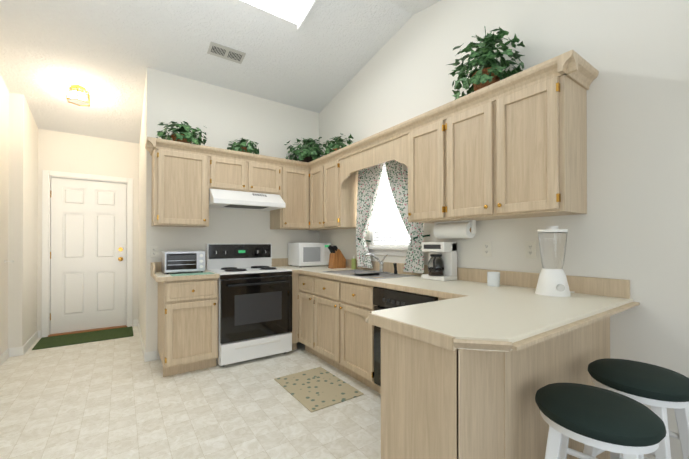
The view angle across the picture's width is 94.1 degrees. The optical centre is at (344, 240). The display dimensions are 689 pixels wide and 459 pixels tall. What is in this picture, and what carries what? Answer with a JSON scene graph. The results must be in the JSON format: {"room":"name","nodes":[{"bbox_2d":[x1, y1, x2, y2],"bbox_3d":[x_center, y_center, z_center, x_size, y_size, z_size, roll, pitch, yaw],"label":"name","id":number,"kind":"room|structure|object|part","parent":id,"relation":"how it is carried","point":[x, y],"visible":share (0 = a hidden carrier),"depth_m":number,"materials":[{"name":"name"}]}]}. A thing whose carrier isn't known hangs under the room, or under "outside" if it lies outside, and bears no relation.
{"room":"kitchen","nodes":[
{"label":"kitchen","id":0,"kind":"room"},
{"bbox_2d":[0,74,37,354],"bbox_3d":[-2.674,-0.624,2.088,0.260,3.700,5.000,0,0,-35],"label":"wall","id":1,"kind":"structure","parent":0,"point":[18,207],"depth_m":3.45,"materials":[{"name":"white paint"}]},
{"bbox_2d":[0,348,12,365],"bbox_3d":[-2.431,1.177,1.791,0.030,0.095,3.950,0,0,-35],"label":"baseboard","id":2,"kind":"structure","parent":1,"relation":"attached to","point":[8,353],"depth_m":3.32,"materials":[{"name":"white"}]},
{"bbox_2d":[18,330,40,355],"bbox_3d":[-3.686,1.187,3.772,0.055,0.095,0.763,0,0,-35],"label":"baseboard","id":3,"kind":"structure","parent":1,"relation":"attached to","point":[29,343],"depth_m":3.67,"materials":[{"name":"white"}]},
{"bbox_2d":[37,129,138,330],"bbox_3d":[-3.535,-0.611,4.474,1.245,3.700,0.200,0,0,-35],"label":"wall","id":4,"kind":"structure","parent":0,"point":[68,152],"depth_m":4.38,"materials":[{"name":"white paint"}]},
{"bbox_2d":[41,170,132,337],"bbox_3d":[-3.513,0.165,4.437,0.969,2.147,0.180,0,0,-35],"label":"door frame","id":5,"kind":"structure","parent":4,"relation":"attached to","point":[46,241],"depth_m":4.22,"materials":[{"name":"white wood"}]},
{"bbox_2d":[50,177,125,333],"bbox_3d":[-3.491,0.192,4.394,0.827,2.045,0.119,0,0,-35],"label":"front door","id":6,"kind":"structure","parent":4,"relation":"in","point":[88,257],"depth_m":4.40,"materials":[{"name":"white wood"}]},
{"bbox_2d":[0,326,380,458],"bbox_3d":[-2.338,1.252,2.252,6.070,0.050,5.100,0,0,-35],"label":"floor","id":7,"kind":"structure","parent":0,"point":[118,398],"depth_m":2.31,"materials":[{"name":"beige tile"}]},
{"bbox_2d":[32,326,133,349],"bbox_3d":[-3.290,1.230,4.117,0.960,0.011,0.550,0,0,-35],"label":"rug","id":8,"kind":"object","parent":7,"relation":"on","point":[69,339],"visible":0.96,"depth_m":4.07,"materials":[{"name":"green fabric"}]},
{"bbox_2d":[156,277,219,376],"bbox_3d":[-1.578,0.794,3.214,0.460,0.876,0.630,0,0,-35],"label":"base cabinet","id":9,"kind":"object","parent":7,"relation":"on","point":[187,306],"depth_m":2.96,"materials":[{"name":"brown wood"}]},
{"bbox_2d":[150,270,217,280],"bbox_3d":[-1.598,0.337,3.201,0.515,0.038,0.632,0,0,-35],"label":"countertop","id":10,"kind":"structure","parent":9,"relation":"on","point":[157,276],"depth_m":2.96,"materials":[{"name":"beige laminate"}]},
{"bbox_2d":[161,251,205,273],"bbox_3d":[-1.620,0.210,3.234,0.365,0.215,0.317,0,0,-35],"label":"toaster oven","id":11,"kind":"object","parent":10,"relation":"on","point":[181,261],"visible":1,"depth_m":3.12,"materials":[{"name":"white metal"}]},
{"bbox_2d":[170,272,213,275],"bbox_3d":[-1.452,0.315,3.057,0.360,0.003,0.200,0,0,-35],"label":"placemat","id":12,"kind":"object","parent":10,"relation":"on","point":[184,274],"visible":0.86,"depth_m":3.01,"materials":[{"name":"green"}]},
{"bbox_2d":[206,243,291,365],"bbox_3d":[-1.048,0.631,3.531,0.760,1.205,0.712,0,0,-35],"label":"range","id":13,"kind":"object","parent":7,"relation":"on","point":[254,304],"visible":1,"depth_m":3.31,"materials":[{"name":"white enamel"},{"name":"black glass"}]},
{"bbox_2d":[294,273,309,351],"bbox_3d":[-0.144,0.796,3.596,0.630,0.876,0.428,0,0,-35],"label":"base cabinet","id":14,"kind":"object","parent":7,"relation":"on","point":[301,282],"depth_m":3.53,"materials":[{"name":"brown wood"}]},
{"bbox_2d":[274,367,363,411],"bbox_3d":[-0.235,1.224,2.705,0.480,0.008,0.680,0,0,-35],"label":"rug","id":15,"kind":"object","parent":7,"relation":"on","point":[314,389],"visible":1,"depth_m":2.65,"materials":[{"name":"beige fabric"}]},
{"bbox_2d":[310,273,385,384],"bbox_3d":[0.191,0.794,3.115,0.630,0.876,1.014,0,0,-35],"label":"base cabinet","id":16,"kind":"object","parent":7,"relation":"on","point":[337,306],"depth_m":2.93,"materials":[{"name":"brown wood"}]},
{"bbox_2d":[272,265,521,296],"bbox_3d":[0.144,0.335,3.113,0.712,0.042,2.768,0,0,-35],"label":"countertop","id":17,"kind":"structure","parent":16,"relation":"on","point":[452,288],"depth_m":2.49,"materials":[{"name":"beige laminate"}]},
{"bbox_2d":[288,243,330,266],"bbox_3d":[-0.450,0.172,4.144,0.455,0.300,0.342,0,0,-35],"label":"microwave","id":18,"kind":"object","parent":17,"relation":"on","point":[308,254],"visible":0.94,"depth_m":3.99,"materials":[{"name":"white plastic"}]},
{"bbox_2d":[328,245,345,268],"bbox_3d":[-0.102,0.182,3.791,0.216,0.276,0.100,0,0,-35],"label":"knife block","id":19,"kind":"object","parent":17,"relation":"on","point":[337,259],"visible":1,"depth_m":3.76,"materials":[{"name":"brown wood"}]},
{"bbox_2d":[351,256,355,268],"bbox_3d":[0.106,0.244,3.655,0.055,0.150,0.056,0,0,-35],"label":"soap bottle","id":20,"kind":"object","parent":17,"relation":"on","point":[353,262],"visible":1,"depth_m":3.63,"materials":[{"name":"green"}]},
{"bbox_2d":[322,253,415,278],"bbox_3d":[0.211,0.303,3.106,0.485,0.369,0.840,0,0,-35],"label":"sink","id":21,"kind":"object","parent":17,"relation":"in","point":[367,274],"depth_m":3.13,"materials":[{"name":"silver metal"}]},
{"bbox_2d":[421,242,456,280],"bbox_3d":[0.753,0.161,2.613,0.220,0.305,0.230,0,0,-35],"label":"coffee maker","id":22,"kind":"object","parent":17,"relation":"on","point":[442,264],"visible":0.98,"depth_m":2.56,"materials":[{"name":"white plastic"}]},
{"bbox_2d":[487,272,499,286],"bbox_3d":[1.037,0.264,2.232,0.082,0.095,0.082,0,0,-35],"label":"candle","id":23,"kind":"object","parent":17,"relation":"on","point":[493,279],"visible":1,"depth_m":2.20,"materials":[{"name":"white wax"}]},
{"bbox_2d":[366,285,437,388],"bbox_3d":[0.638,0.790,2.474,0.630,0.876,0.675,0,0,-35],"label":"base cabinet","id":24,"kind":"object","parent":7,"relation":"on","point":[377,296],"depth_m":2.45,"materials":[{"name":"brown wood"}]},
{"bbox_2d":[373,287,437,386],"bbox_3d":[0.649,0.741,2.440,0.652,0.774,0.606,0,0,-35],"label":"dishwasher","id":25,"kind":"object","parent":24,"relation":"in","point":[383,297],"depth_m":2.39,"materials":[{"name":"black"}]},
{"bbox_2d":[438,297,445,300],"bbox_3d":[0.935,0.788,2.067,0.607,0.876,0.330,0,0,-35],"label":"base cabinet","id":26,"kind":"object","parent":7,"relation":"on","point":[439,298],"depth_m":1.99,"materials":[{"name":"brown wood"}]},
{"bbox_2d":[374,313,613,458],"bbox_3d":[0.821,0.786,1.560,1.375,0.876,0.381,0,0,-35],"label":"base cabinet","id":27,"kind":"object","parent":7,"relation":"on","point":[468,363],"depth_m":1.19,"materials":[{"name":"brown wood"}]},
{"bbox_2d":[366,285,633,360],"bbox_3d":[0.822,0.329,1.558,1.378,0.038,0.560,0,0,-35],"label":"countertop","id":28,"kind":"structure","parent":27,"relation":"on","point":[487,326],"depth_m":1.31,"materials":[{"name":"beige laminate"}]},
{"bbox_2d":[535,226,574,296],"bbox_3d":[1.243,0.113,1.889,0.262,0.395,0.176,0,0,-35],"label":"blender","id":29,"kind":"object","parent":28,"relation":"on","point":[552,280],"visible":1,"depth_m":1.81,"materials":[{"name":"white plastic"}]},
{"bbox_2d":[0,0,411,143],"bbox_3d":[-2.834,-1.829,2.849,6.220,0.856,3.680,0,0,-35],"label":"ceiling","id":30,"kind":"structure","parent":0,"point":[106,54],"depth_m":3.15,"materials":[{"name":"white paint"}]},
{"bbox_2d":[66,84,89,105],"bbox_3d":[-2.886,-1.593,3.482,0.190,0.186,0.219,0,0,-35],"label":"light","id":31,"kind":"object","parent":30,"relation":"attached to","point":[77,94],"visible":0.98,"depth_m":3.43,"materials":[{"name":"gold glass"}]},
{"bbox_2d":[207,41,245,63],"bbox_3d":[-1.185,-1.889,3.229,0.340,0.039,0.167,0,0,-35],"label":"ceiling vent","id":32,"kind":"object","parent":30,"relation":"in","point":[225,52],"visible":1,"depth_m":3.22,"materials":[{"name":"silver metal"}]},
{"bbox_2d":[241,0,315,29],"bbox_3d":[-0.843,-2.012,2.458,1.240,0.161,0.343,0,0,-35],"label":"skylight","id":33,"kind":"object","parent":30,"relation":"attached to","point":[296,11],"visible":1,"depth_m":2.71,"materials":[{"name":"white"}]},
{"bbox_2d":[138,68,318,358],"bbox_3d":[-1.730,-0.611,4.647,2.045,3.700,1.880,0,0,-35],"label":"wall","id":34,"kind":"structure","parent":0,"point":[224,116],"depth_m":3.71,"materials":[{"name":"white paint"}]},
{"bbox_2d":[135,319,147,361],"bbox_3d":[-2.531,1.188,3.980,0.030,0.095,1.743,0,0,-35],"label":"baseboard","id":35,"kind":"structure","parent":34,"relation":"attached to","point":[145,354],"depth_m":3.72,"materials":[{"name":"white"}]},
{"bbox_2d":[150,246,157,257],"bbox_3d":[-1.972,0.113,3.323,0.072,0.116,0.009,0,0,-35],"label":"electrical outlet","id":36,"kind":"object","parent":34,"relation":"attached to","point":[153,251],"visible":1,"depth_m":3.32,"materials":[{"name":"white plastic"}]},
{"bbox_2d":[149,138,212,227],"bbox_3d":[-1.697,-0.561,3.322,0.495,0.817,0.328,0,0,-35],"label":"upper cabinet","id":37,"kind":"object","parent":34,"relation":"attached to","point":[182,173],"depth_m":3.19,"materials":[{"name":"brown wood"}]},
{"bbox_2d":[156,121,206,144],"bbox_3d":[-1.660,-1.099,3.280,0.490,0.254,0.423,0,0,-35],"label":"plant","id":38,"kind":"object","parent":37,"relation":"on","point":[184,135],"visible":0.96,"depth_m":3.23,"materials":[{"name":"green plant"}]},
{"bbox_2d":[151,258,287,272],"bbox_3d":[-1.175,0.272,3.870,1.974,0.100,0.019,0,0,-35],"label":"backsplash","id":39,"kind":"structure","parent":34,"relation":"attached to","point":[155,266],"depth_m":3.34,"materials":[{"name":"beige laminate"}]},
{"bbox_2d":[213,147,252,191],"bbox_3d":[-1.305,-0.760,3.596,0.460,0.417,0.328,0,0,-35],"label":"upper cabinet","id":40,"kind":"object","parent":34,"relation":"attached to","point":[232,170],"depth_m":3.47,"materials":[{"name":"brown wood"}]},
{"bbox_2d":[227,138,258,154],"bbox_3d":[-1.150,-1.082,3.689,0.350,0.225,0.334,0,0,-35],"label":"plant","id":41,"kind":"object","parent":40,"relation":"on","point":[241,146],"visible":0.81,"depth_m":3.63,"materials":[{"name":"green plant"}]},
{"bbox_2d":[209,188,285,210],"bbox_3d":[-1.126,-0.463,3.627,0.776,0.171,0.480,0,0,-35],"label":"range hood","id":42,"kind":"object","parent":40,"relation":"attached to","point":[228,199],"visible":0.96,"depth_m":3.48,"materials":[{"name":"white metal"}]},
{"bbox_2d":[253,154,280,193],"bbox_3d":[-1.035,-0.759,3.785,0.460,0.417,0.328,0,0,-35],"label":"upper cabinet","id":43,"kind":"object","parent":34,"relation":"attached to","point":[266,169],"depth_m":3.69,"materials":[{"name":"brown wood"}]},
{"bbox_2d":[270,158,308,229],"bbox_3d":[-0.660,-0.558,4.006,0.408,0.817,0.392,0,0,-35],"label":"upper cabinet","id":44,"kind":"object","parent":34,"relation":"attached to","point":[294,174],"depth_m":3.90,"materials":[{"name":"brown wood"}]},
{"bbox_2d":[388,0,440,14],"bbox_3d":[-0.176,-1.656,-0.968,6.220,1.244,5.620,0,0,-35],"label":"ceiling","id":45,"kind":"structure","parent":0,"point":[412,7],"depth_m":2.87,"materials":[{"name":"white paint"}]},
{"bbox_2d":[319,0,688,458],"bbox_3d":[1.234,-0.623,2.312,0.150,3.700,9.100,0,0,-35],"label":"wall","id":46,"kind":"structure","parent":0,"point":[632,225],"depth_m":1.82,"materials":[{"name":"white paint"}]},
{"bbox_2d":[309,156,324,229],"bbox_3d":[-0.221,-0.558,3.926,0.388,0.817,0.415,0,0,-35],"label":"upper cabinet","id":47,"kind":"object","parent":46,"relation":"attached to","point":[317,166],"depth_m":3.87,"materials":[{"name":"brown wood"}]},
{"bbox_2d":[284,137,325,161],"bbox_3d":[-0.447,-1.131,4.059,0.590,0.326,0.532,0,0,-35],"label":"plant","id":48,"kind":"object","parent":47,"relation":"on","point":[311,152],"visible":0.85,"depth_m":3.95,"materials":[{"name":"green plant"}]},
{"bbox_2d":[325,150,364,229],"bbox_3d":[-0.040,-0.559,3.720,0.327,0.817,0.409,0,0,-35],"label":"upper cabinet","id":49,"kind":"object","parent":46,"relation":"attached to","point":[342,167],"depth_m":3.52,"materials":[{"name":"brown wood"}]},
{"bbox_2d":[323,133,353,154],"bbox_3d":[-0.093,-1.096,3.738,0.377,0.254,0.406,0,0,-35],"label":"plant","id":50,"kind":"object","parent":49,"relation":"on","point":[334,146],"visible":0.69,"depth_m":3.69,"materials":[{"name":"green plant"}]},
{"bbox_2d":[356,163,382,267],"bbox_3d":[0.276,-0.303,3.425,0.130,1.183,0.424,0,0,-35],"label":"curtain","id":51,"kind":"object","parent":46,"relation":"hanging from","point":[369,179],"visible":0.83,"depth_m":3.46,"materials":[{"name":"fabric"}]},
{"bbox_2d":[368,163,409,255],"bbox_3d":[0.490,-0.364,3.304,0.155,1.023,0.760,0,0,-35],"label":"window unit","id":52,"kind":"structure","parent":46,"relation":"in","point":[389,234],"depth_m":3.39,"materials":[{"name":"white glass"}]},
{"bbox_3d":[0.486,-0.364,3.301,0.145,1.023,0.760,0,0,-35],"label":"frame","id":53,"kind":"part","parent":52,"relation":"part of","materials":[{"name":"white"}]},
{"bbox_2d":[385,160,429,272],"bbox_3d":[0.558,-0.306,3.019,0.130,1.183,0.524,0,0,-35],"label":"curtain","id":54,"kind":"object","parent":46,"relation":"hanging from","point":[397,173],"visible":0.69,"depth_m":2.96,"materials":[{"name":"fabric"}]},
{"bbox_2d":[405,110,433,222],"bbox_3d":[0.772,-0.566,2.555,0.327,0.817,0.455,0,0,-35],"label":"upper cabinet","id":55,"kind":"object","parent":46,"relation":"attached to","point":[419,130],"depth_m":2.54,"materials":[{"name":"brown wood"}]},
{"bbox_2d":[433,90,496,221],"bbox_3d":[0.969,-0.567,2.271,0.327,0.817,0.515,0,0,-35],"label":"upper cabinet","id":56,"kind":"object","parent":46,"relation":"attached to","point":[456,124],"depth_m":2.25,"materials":[{"name":"brown wood"}]},
{"bbox_2d":[433,220,475,238],"bbox_3d":[0.857,-0.087,2.510,0.124,0.135,0.356,0,0,-35],"label":"paper towel holder","id":57,"kind":"object","parent":56,"relation":"attached to","point":[455,229],"visible":1,"depth_m":2.45,"materials":[{"name":"white paper"}]},
{"bbox_2d":[448,26,524,99],"bbox_3d":[0.941,-1.208,2.209,0.430,0.462,0.489,0,0,-35],"label":"plant","id":58,"kind":"object","parent":56,"relation":"on","point":[484,55],"visible":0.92,"depth_m":2.15,"materials":[{"name":"green plant"}]},
{"bbox_2d":[342,261,629,296],"bbox_3d":[0.586,0.268,3.086,0.019,0.100,3.318,0,0,-35],"label":"backsplash","id":59,"kind":"structure","parent":46,"relation":"attached to","point":[605,287],"depth_m":2.15,"materials":[{"name":"beige laminate"}]},
{"bbox_2d":[483,241,491,256],"bbox_3d":[1.068,0.061,2.407,0.009,0.116,0.072,0,0,-35],"label":"electrical outlet","id":60,"kind":"object","parent":46,"relation":"attached to","point":[487,248],"visible":1,"depth_m":2.40,"materials":[{"name":"white plastic"}]},
{"bbox_2d":[525,241,536,258],"bbox_3d":[1.247,0.059,2.150,0.009,0.116,0.072,0,0,-35],"label":"electrical outlet","id":61,"kind":"object","parent":46,"relation":"attached to","point":[530,249],"visible":1,"depth_m":2.15,"materials":[{"name":"white plastic"}]},
{"bbox_2d":[481,54,588,218],"bbox_3d":[1.166,-0.569,1.988,0.327,0.817,0.455,0,0,-35],"label":"upper cabinet","id":62,"kind":"object","parent":46,"relation":"attached to","point":[513,146],"depth_m":1.85,"materials":[{"name":"brown wood"}]},
{"bbox_3d":[0.263,1.230,-1.482,6.070,0.054,4.000,0,0,-35],"label":"floor carpet","id":63,"kind":"object","parent":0,"visible":0},
{"bbox_2d":[535,383,665,458],"bbox_3d":[0.833,0.875,1.069,0.345,0.697,0.345,0,0,43],"label":"stool","id":64,"kind":"object","parent":63,"relation":"on","point":[608,420],"visible":1,"depth_m":1.00,"materials":[{"name":"white"}]},
{"bbox_2d":[583,358,688,458],"bbox_3d":[1.216,0.876,1.323,0.345,0.697,0.345,0,0,-27],"label":"stool","id":65,"kind":"object","parent":63,"relation":"on","point":[659,390],"visible":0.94,"depth_m":1.25,"materials":[{"name":"white"}]}
]}

